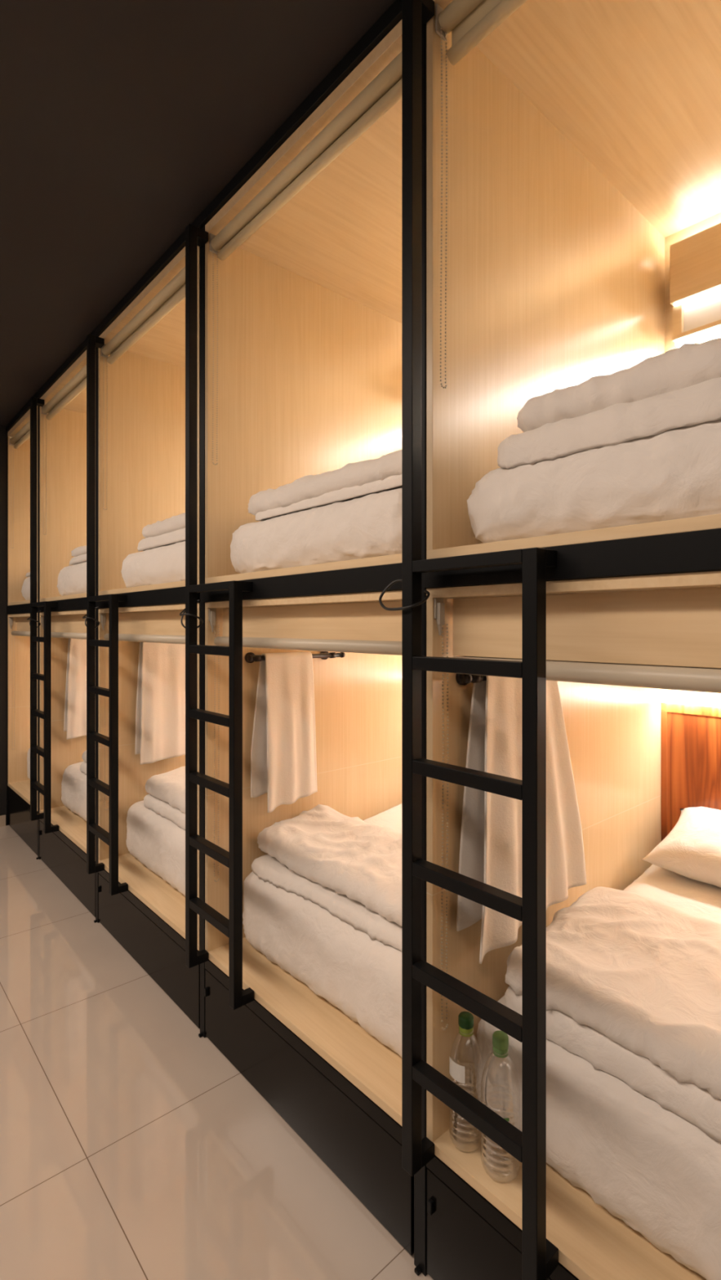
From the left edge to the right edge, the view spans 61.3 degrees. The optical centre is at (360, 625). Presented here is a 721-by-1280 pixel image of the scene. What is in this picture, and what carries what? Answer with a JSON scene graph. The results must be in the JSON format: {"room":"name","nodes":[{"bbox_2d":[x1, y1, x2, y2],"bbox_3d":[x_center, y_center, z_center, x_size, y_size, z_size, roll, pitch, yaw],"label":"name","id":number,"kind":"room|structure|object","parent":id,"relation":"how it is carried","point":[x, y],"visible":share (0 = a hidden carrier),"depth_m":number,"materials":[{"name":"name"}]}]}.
{"room":"dormitory","nodes":[
{"label":"dormitory","id":0,"kind":"room"},
{"bbox_2d":[0,425,6,825],"bbox_3d":[-3.065,0.000,4.538,3.520,3.115,0.100,0,0,-41],"label":"wall","id":1,"kind":"structure","parent":0,"point":[2,428],"depth_m":4.73,"materials":[{"name":"black"}]},
{"bbox_2d":[0,814,5,826],"bbox_3d":[-3.554,1.515,4.031,2.115,0.085,0.012,0,0,-41],"label":"baseboard","id":2,"kind":"structure","parent":1,"relation":"attached to","point":[2,818],"depth_m":4.71,"materials":[{"name":"beige tile"}]},
{"bbox_2d":[0,0,395,426],"bbox_3d":[-0.819,-1.607,1.999,3.720,0.100,6.880,0,0,-41],"label":"ceiling","id":3,"kind":"structure","parent":0,"point":[122,121],"depth_m":1.90,"materials":[{"name":"grey paint"}]},
{"bbox_2d":[0,825,433,1279],"bbox_3d":[-0.819,1.598,1.999,3.720,0.080,6.880,0,0,-41],"label":"floor","id":4,"kind":"structure","parent":0,"point":[132,1148],"depth_m":1.82,"materials":[{"name":"beige tile"}]},
{"bbox_2d":[6,786,37,855],"bbox_3d":[-1.977,1.403,4.840,1.310,0.308,0.880,0,0,-41],"label":"storage cabinet","id":5,"kind":"object","parent":4,"relation":"on","point":[19,810],"visible":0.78,"depth_m":4.39,"materials":[{"name":"black laminate"}]},
{"bbox_2d":[8,613,37,811],"bbox_3d":[-1.960,0.579,4.855,1.335,1.336,0.880,0,0,-41],"label":"pod","id":6,"kind":"object","parent":5,"relation":"on","point":[19,782],"visible":0.22,"depth_m":4.77,"materials":[{"name":"brown wood"}]},
{"bbox_2d":[8,617,30,749],"bbox_3d":[-2.417,0.450,4.457,0.115,1.032,0.828,0,0,-41],"label":"roller blind","id":7,"kind":"object","parent":6,"relation":"attached to","point":[11,619],"visible":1,"depth_m":4.72,"materials":[{"name":"beige fabric"}]},
{"bbox_2d":[26,747,30,779],"bbox_3d":[-1.944,1.007,4.868,1.170,0.429,0.822,0,0,-41],"label":"mattress","id":8,"kind":"object","parent":6,"relation":"on","point":[28,751],"visible":0.02,"depth_m":4.71,"materials":[{"name":"white fabric"}]},
{"bbox_2d":[38,818,95,917],"bbox_3d":[-1.287,1.403,4.060,1.310,0.308,1.104,0,0,-41],"label":"storage cabinet","id":9,"kind":"object","parent":4,"relation":"on","point":[68,861],"visible":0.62,"depth_m":3.56,"materials":[{"name":"black laminate"}]},
{"bbox_2d":[39,609,86,853],"bbox_3d":[-1.270,0.579,4.075,1.335,1.336,1.104,0,0,-41],"label":"pod","id":10,"kind":"object","parent":9,"relation":"on","point":[64,753],"visible":0.06,"depth_m":4.08,"materials":[{"name":"brown wood"}]},
{"bbox_2d":[40,615,86,639],"bbox_3d":[-1.728,0.450,3.678,0.115,1.032,1.052,0,0,-41],"label":"roller blind","id":11,"kind":"object","parent":10,"relation":"attached to","point":[53,634],"visible":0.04,"depth_m":3.67,"materials":[{"name":"beige fabric"}]},
{"bbox_2d":[61,761,86,821],"bbox_3d":[-1.255,1.007,4.088,1.169,0.429,1.046,0,0,-41],"label":"mattress","id":12,"kind":"object","parent":10,"relation":"on","point":[73,784],"visible":0.06,"depth_m":3.87,"materials":[{"name":"white fabric"}]},
{"bbox_2d":[80,750,86,774],"bbox_3d":[-1.440,0.835,3.764,0.378,0.194,0.724,0,0,-41],"label":"duvet","id":13,"kind":"object","parent":12,"relation":"on","point":[83,766],"visible":0.05,"depth_m":3.85,"materials":[{"name":"white fabric"}]},
{"bbox_3d":[-1.837,0.064,4.233,0.477,0.042,0.074,0,0,-41],"label":"towel rail","id":14,"kind":"object","parent":10,"relation":"attached to","visible":0},
{"bbox_2d":[63,638,86,739],"bbox_3d":[-1.860,0.401,4.169,0.306,0.712,0.080,0,0,-41],"label":"towel","id":15,"kind":"object","parent":14,"relation":"hanging from","point":[75,704],"visible":0.41,"depth_m":4.09,"materials":[{"name":"white fabric"}]},
{"bbox_2d":[97,869,199,1028],"bbox_3d":[-0.512,1.403,3.184,1.310,0.308,1.137,0,0,-41],"label":"storage cabinet","id":16,"kind":"object","parent":4,"relation":"on","point":[154,944],"visible":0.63,"depth_m":2.65,"materials":[{"name":"black laminate"}]},
{"bbox_2d":[98,602,199,951],"bbox_3d":[-0.495,0.579,3.199,1.335,1.336,1.137,0,0,-41],"label":"pod","id":17,"kind":"object","parent":16,"relation":"on","point":[166,901],"visible":0.12,"depth_m":3.17,"materials":[{"name":"brown wood"}]},
{"bbox_2d":[100,613,185,810],"bbox_3d":[-0.953,0.450,2.801,0.115,1.032,1.084,0,0,-41],"label":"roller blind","id":18,"kind":"object","parent":17,"relation":"attached to","point":[175,639],"visible":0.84,"depth_m":2.81,"materials":[{"name":"beige fabric"}]},
{"bbox_2d":[125,800,185,896],"bbox_3d":[-0.481,1.007,3.212,1.170,0.430,1.079,0,0,-41],"label":"mattress","id":19,"kind":"object","parent":17,"relation":"on","point":[154,840],"visible":0.15,"depth_m":2.90,"materials":[{"name":"white fabric"}]},
{"bbox_2d":[143,766,185,830],"bbox_3d":[-0.711,0.833,2.943,0.382,0.194,0.905,0,0,-41],"label":"duvet","id":20,"kind":"object","parent":19,"relation":"on","point":[166,797],"visible":0.22,"depth_m":2.98,"materials":[{"name":"white fabric"}]},
{"bbox_3d":[-1.051,0.064,3.389,0.477,0.042,0.074,0,0,-41],"label":"towel rail","id":21,"kind":"object","parent":17,"relation":"attached to","visible":0},
{"bbox_2d":[134,641,185,764],"bbox_3d":[-1.062,0.392,3.338,0.332,0.692,0.075,0,0,-41],"label":"towel","id":22,"kind":"object","parent":21,"relation":"hanging from","point":[160,712],"visible":0.77,"depth_m":3.29,"materials":[{"name":"white fabric"}]},
{"bbox_2d":[204,959,413,1255],"bbox_3d":[0.252,1.403,2.319,1.310,0.308,1.074,0,0,-41],"label":"storage cabinet","id":23,"kind":"object","parent":4,"relation":"on","point":[361,1144],"visible":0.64,"depth_m":1.76,"materials":[{"name":"black laminate"}]},
{"bbox_2d":[204,590,401,1125],"bbox_3d":[0.269,0.579,2.334,1.335,1.336,1.074,0,0,-41],"label":"pod","id":24,"kind":"object","parent":23,"relation":"on","point":[357,696],"visible":0.12,"depth_m":2.31,"materials":[{"name":"brown wood"}]},
{"bbox_2d":[244,651,345,662],"bbox_3d":[-0.268,0.126,2.499,0.472,0.042,0.074,0,0,-41],"label":"towel rail","id":25,"kind":"object","parent":24,"relation":"attached to","point":[250,657],"visible":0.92,"depth_m":2.53,"materials":[{"name":"brown metal"}]},
{"bbox_2d":[250,651,317,813],"bbox_3d":[-0.296,0.413,2.431,0.288,0.612,0.074,0,0,-41],"label":"towel","id":26,"kind":"object","parent":25,"relation":"hanging from","point":[283,761],"visible":1,"depth_m":2.40,"materials":[{"name":"white fabric"}]},
{"bbox_2d":[208,608,401,881],"bbox_3d":[-0.189,0.450,1.937,0.115,1.032,1.022,0,0,-41],"label":"roller blind","id":27,"kind":"object","parent":24,"relation":"attached to","point":[366,646],"visible":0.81,"depth_m":1.83,"materials":[{"name":"beige fabric"}]},
{"bbox_2d":[242,803,401,1057],"bbox_3d":[0.284,1.007,2.346,1.170,0.430,1.018,0,0,-41],"label":"mattress","id":28,"kind":"object","parent":24,"relation":"on","point":[360,975],"visible":0.19,"depth_m":1.93,"materials":[{"name":"white fabric"}]},
{"bbox_2d":[251,804,401,951],"bbox_3d":[0.015,0.842,2.106,0.395,0.202,0.974,0,0,-41],"label":"duvet","id":29,"kind":"object","parent":28,"relation":"on","point":[348,867],"visible":0.67,"depth_m":2.08,"materials":[{"name":"white fabric"}]},
{"bbox_2d":[5,0,720,1276],"bbox_3d":[-0.905,0.000,2.678,0.059,3.113,5.545,0,0,-41],"label":"frame","id":30,"kind":"object","parent":4,"relation":"on","point":[696,551],"visible":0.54,"depth_m":1.62,"materials":[{"name":"black metal"}]},
{"bbox_2d":[8,405,37,605],"bbox_3d":[-1.960,-0.834,4.855,1.335,1.355,0.880,0,0,-41],"label":"pod","id":31,"kind":"object","parent":30,"relation":"attached to","point":[19,556],"visible":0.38,"depth_m":4.77,"materials":[{"name":"brown wood"}]},
{"bbox_2d":[8,420,30,547],"bbox_3d":[-2.434,-1.039,4.436,0.058,0.870,0.838,0,0,-41],"label":"roller blind","id":32,"kind":"object","parent":31,"relation":"attached to","point":[24,433],"visible":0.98,"depth_m":4.61,"materials":[{"name":"beige fabric"}]},
{"bbox_2d":[21,577,30,599],"bbox_3d":[-1.960,-0.278,4.776,1.149,0.193,0.670,0,0,-41],"label":"mattress","id":33,"kind":"object","parent":31,"relation":"on","point":[25,590],"visible":0.04,"depth_m":4.51,"materials":[{"name":"white fabric"}]},
{"bbox_2d":[25,572,30,577],"bbox_3d":[-2.152,-0.399,4.684,0.625,0.042,0.736,0,0,-41],"label":"duvet","id":34,"kind":"object","parent":33,"relation":"on","point":[28,575],"visible":0.03,"depth_m":4.69,"materials":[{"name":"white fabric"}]},
{"bbox_2d":[30,396,58,833],"bbox_3d":[-1.990,-0.109,3.818,0.077,2.718,0.376,0,0,-41],"label":"ladder","id":35,"kind":"object","parent":30,"relation":"attached to","point":[45,789],"visible":1,"depth_m":3.90,"materials":[{"name":"black metal"}]},
{"bbox_2d":[26,610,41,627],"bbox_3d":[-2.112,-0.043,3.933,0.081,0.115,0.120,0,0,-23],"label":"cable","id":36,"kind":"object","parent":35,"relation":"attached to","point":[39,611],"visible":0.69,"depth_m":3.92,"materials":[{"name":"black plastic"}]},
{"bbox_2d":[39,350,86,601],"bbox_3d":[-1.270,-0.834,4.075,1.335,1.355,1.104,0,0,-41],"label":"pod","id":37,"kind":"object","parent":30,"relation":"attached to","point":[66,432],"visible":0.1,"depth_m":4.10,"materials":[{"name":"brown wood"}]},
{"bbox_2d":[41,364,86,534],"bbox_3d":[-1.744,-1.039,3.656,0.058,0.870,1.062,0,0,-41],"label":"roller blind","id":38,"kind":"object","parent":37,"relation":"attached to","point":[77,383],"visible":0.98,"depth_m":3.72,"materials":[{"name":"beige fabric"}]},
{"bbox_2d":[57,561,86,595],"bbox_3d":[-1.276,-0.283,4.000,1.152,0.203,0.903,0,0,-41],"label":"mattress","id":39,"kind":"object","parent":37,"relation":"on","point":[72,580],"visible":0.11,"depth_m":3.67,"materials":[{"name":"white fabric"}]},
{"bbox_2d":[69,545,86,565],"bbox_3d":[-1.377,-0.442,3.793,0.649,0.129,0.682,0,0,-41],"label":"duvet","id":40,"kind":"object","parent":39,"relation":"on","point":[79,553],"visible":0.1,"depth_m":3.71,"materials":[{"name":"white fabric"}]},
{"bbox_2d":[86,333,128,895],"bbox_3d":[-1.248,-0.109,2.980,0.077,2.718,0.376,0,0,-41],"label":"ladder","id":41,"kind":"object","parent":30,"relation":"attached to","point":[111,838],"visible":1,"depth_m":3.06,"materials":[{"name":"black metal"}]},
{"bbox_2d":[82,606,99,627],"bbox_3d":[-1.371,-0.043,3.095,0.081,0.115,0.120,0,0,-23],"label":"cable","id":42,"kind":"object","parent":41,"relation":"attached to","point":[83,617],"visible":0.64,"depth_m":3.09,"materials":[{"name":"black plastic"}]},
{"bbox_2d":[98,245,199,595],"bbox_3d":[-0.495,-0.834,3.199,1.335,1.355,1.137,0,0,-41],"label":"pod","id":43,"kind":"object","parent":30,"relation":"attached to","point":[145,400],"visible":0.22,"depth_m":3.26,"materials":[{"name":"brown wood"}]},
{"bbox_2d":[101,266,185,510],"bbox_3d":[-0.969,-1.039,2.780,0.058,0.870,1.095,0,0,-41],"label":"roller blind","id":44,"kind":"object","parent":43,"relation":"attached to","point":[173,293],"visible":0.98,"depth_m":2.78,"materials":[{"name":"beige fabric"}]},
{"bbox_2d":[120,541,185,587],"bbox_3d":[-0.505,-0.275,3.130,1.151,0.188,0.952,0,0,-41],"label":"mattress","id":45,"kind":"object","parent":43,"relation":"on","point":[166,563],"visible":0.11,"depth_m":2.77,"materials":[{"name":"white fabric"}]},
{"bbox_2d":[137,512,185,551],"bbox_3d":[-0.620,-0.436,2.932,0.650,0.145,0.767,0,0,-41],"label":"duvet","id":46,"kind":"object","parent":45,"relation":"on","point":[171,531],"visible":0.12,"depth_m":2.78,"materials":[{"name":"white fabric"}]},
{"bbox_2d":[185,223,253,1009],"bbox_3d":[-0.507,-0.109,2.142,0.077,2.718,0.376,0,0,-41],"label":"ladder","id":47,"kind":"object","parent":30,"relation":"attached to","point":[232,927],"visible":1,"depth_m":2.19,"materials":[{"name":"black metal"}]},
{"bbox_2d":[179,599,203,628],"bbox_3d":[-0.630,-0.043,2.256,0.081,0.115,0.120,0,0,-23],"label":"cable","id":48,"kind":"object","parent":47,"relation":"attached to","point":[183,611],"visible":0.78,"depth_m":2.25,"materials":[{"name":"black plastic"}]},
{"bbox_2d":[204,19,401,583],"bbox_3d":[0.269,-0.834,2.334,1.335,1.355,1.074,0,0,-41],"label":"pod","id":49,"kind":"object","parent":30,"relation":"attached to","point":[309,305],"visible":0.2,"depth_m":2.40,"materials":[{"name":"brown wood"}]},
{"bbox_2d":[209,51,401,465],"bbox_3d":[-0.205,-1.039,1.915,0.058,0.870,1.032,0,0,-41],"label":"roller blind","id":50,"kind":"object","parent":49,"relation":"attached to","point":[384,91],"visible":0.98,"depth_m":1.83,"materials":[{"name":"beige fabric"}]},
{"bbox_2d":[230,488,401,573],"bbox_3d":[0.233,-0.280,2.294,1.156,0.198,0.972,0,0,-41],"label":"mattress","id":51,"kind":"object","parent":49,"relation":"on","point":[369,526],"visible":0.29,"depth_m":1.83,"materials":[{"name":"white fabric"}]},
{"bbox_2d":[247,448,401,520],"bbox_3d":[0.105,-0.440,2.126,0.674,0.131,0.879,0,0,-41],"label":"duvet","id":52,"kind":"object","parent":51,"relation":"on","point":[352,481],"visible":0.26,"depth_m":1.86,"materials":[{"name":"white fabric"}]},
{"bbox_2d":[401,0,558,1279],"bbox_3d":[0.234,-0.109,1.303,0.077,2.718,0.376,0,0,-41],"label":"ladder","id":53,"kind":"object","parent":30,"relation":"attached to","point":[540,1257],"visible":1,"depth_m":1.30,"materials":[{"name":"black metal"}]},
{"bbox_2d":[378,578,430,610],"bbox_3d":[0.101,-0.074,1.438,0.086,0.079,0.143,0,0,-41],"label":"cable","id":54,"kind":"object","parent":53,"relation":"attached to","point":[426,597],"visible":0.88,"depth_m":1.42,"materials":[{"name":"black plastic"}]},
{"bbox_2d":[426,0,720,559],"bbox_3d":[1.023,-0.834,1.481,1.335,1.355,1.104,0,0,-41],"label":"pod","id":55,"kind":"object","parent":30,"relation":"attached to","point":[584,136],"visible":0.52,"depth_m":1.63,"materials":[{"name":"brown wood"}]},
{"bbox_2d":[435,0,527,388],"bbox_3d":[0.549,-1.019,1.062,0.058,0.910,1.062,0,0,-41],"label":"roller blind","id":56,"kind":"object","parent":55,"relation":"attached to","point":[469,22],"visible":1,"depth_m":1.41,"materials":[{"name":"beige fabric"}]},
{"bbox_2d":[466,418,720,542],"bbox_3d":[0.985,-0.275,1.443,1.156,0.188,1.002,0,0,-41],"label":"mattress","id":57,"kind":"object","parent":55,"relation":"on","point":[673,473],"visible":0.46,"depth_m":1.17,"materials":[{"name":"white fabric"}]},
{"bbox_2d":[497,337,720,468],"bbox_3d":[0.862,-0.441,1.293,0.725,0.189,0.907,0,0,-41],"label":"duvet","id":58,"kind":"object","parent":57,"relation":"on","point":[678,387],"visible":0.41,"depth_m":1.17,"materials":[{"name":"white fabric"}]},
{"bbox_2d":[669,222,720,347],"bbox_3d":[1.480,-1.208,1.869,0.094,0.356,0.979,0,0,-41],"label":"shelf","id":59,"kind":"object","parent":55,"relation":"attached to","point":[695,260],"visible":0.94,"depth_m":2.15,"materials":[{"name":"brown wood"}]},
{"bbox_2d":[426,1155,578,1279],"bbox_3d":[1.006,1.403,1.466,1.310,0.308,1.104,0,0,-41],"label":"storage cabinet","id":60,"kind":"object","parent":4,"relation":"on","point":[468,1238],"visible":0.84,"depth_m":1.36,"materials":[{"name":"black laminate"}]},
{"bbox_2d":[426,570,720,1279],"bbox_3d":[1.023,0.579,1.481,1.335,1.336,1.104,0,0,-41],"label":"pod","id":61,"kind":"object","parent":60,"relation":"on","point":[639,757],"visible":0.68,"depth_m":1.45,"materials":[{"name":"brown wood"}]},
{"bbox_2d":[448,1011,483,1152],"bbox_3d":[0.250,1.073,1.441,0.080,0.298,0.080,0,0,-41],"label":"water bottle","id":62,"kind":"object","parent":61,"relation":"on","point":[465,1019],"visible":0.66,"depth_m":1.43,"materials":[{"name":"clear plastic"}]},
{"bbox_2d":[455,673,486,684],"bbox_3d":[0.419,0.126,1.617,0.482,0.042,0.058,0,0,-41],"label":"towel rail","id":63,"kind":"object","parent":61,"relation":"attached to","point":[461,679],"visible":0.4,"depth_m":1.46,"materials":[{"name":"brown metal"}]},
{"bbox_2d":[456,675,586,964],"bbox_3d":[0.437,0.449,1.598,0.480,0.682,0.084,0,0,-41],"label":"towel","id":64,"kind":"object","parent":63,"relation":"hanging from","point":[491,843],"visible":0.54,"depth_m":1.51,"materials":[{"name":"white fabric"}]},
{"bbox_2d":[480,1030,519,1182],"bbox_3d":[0.315,1.071,1.367,0.088,0.301,0.088,0,0,-41],"label":"water bottle","id":65,"kind":"object","parent":61,"relation":"on","point":[500,1038],"visible":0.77,"depth_m":1.35,"materials":[{"name":"clear plastic"}]},
{"bbox_2d":[434,598,720,1031],"bbox_3d":[0.565,0.450,1.084,0.115,1.032,1.052,0,0,-41],"label":"roller blind","id":66,"kind":"object","parent":61,"relation":"attached to","point":[700,679],"visible":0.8,"depth_m":1.15,"materials":[{"name":"beige fabric"}]},
{"bbox_2d":[475,864,720,1279],"bbox_3d":[1.038,1.007,1.494,1.170,0.430,1.047,0,0,-41],"label":"mattress","id":67,"kind":"object","parent":61,"relation":"on","point":[653,1170],"visible":0.34,"depth_m":1.23,"materials":[{"name":"white fabric"}]},
{"bbox_2d":[504,886,720,1142],"bbox_3d":[0.816,0.833,1.270,0.480,0.214,0.954,0,0,-41],"label":"duvet","id":68,"kind":"object","parent":67,"relation":"on","point":[633,980],"visible":0.87,"depth_m":1.33,"materials":[{"name":"white fabric"}]},
{"bbox_2d":[641,806,720,888],"bbox_3d":[1.282,0.720,1.861,0.319,0.186,0.700,0,0,-41],"label":"pillow","id":69,"kind":"object","parent":67,"relation":"on","point":[691,850],"visible":1,"depth_m":1.96,"materials":[{"name":"white fabric"}]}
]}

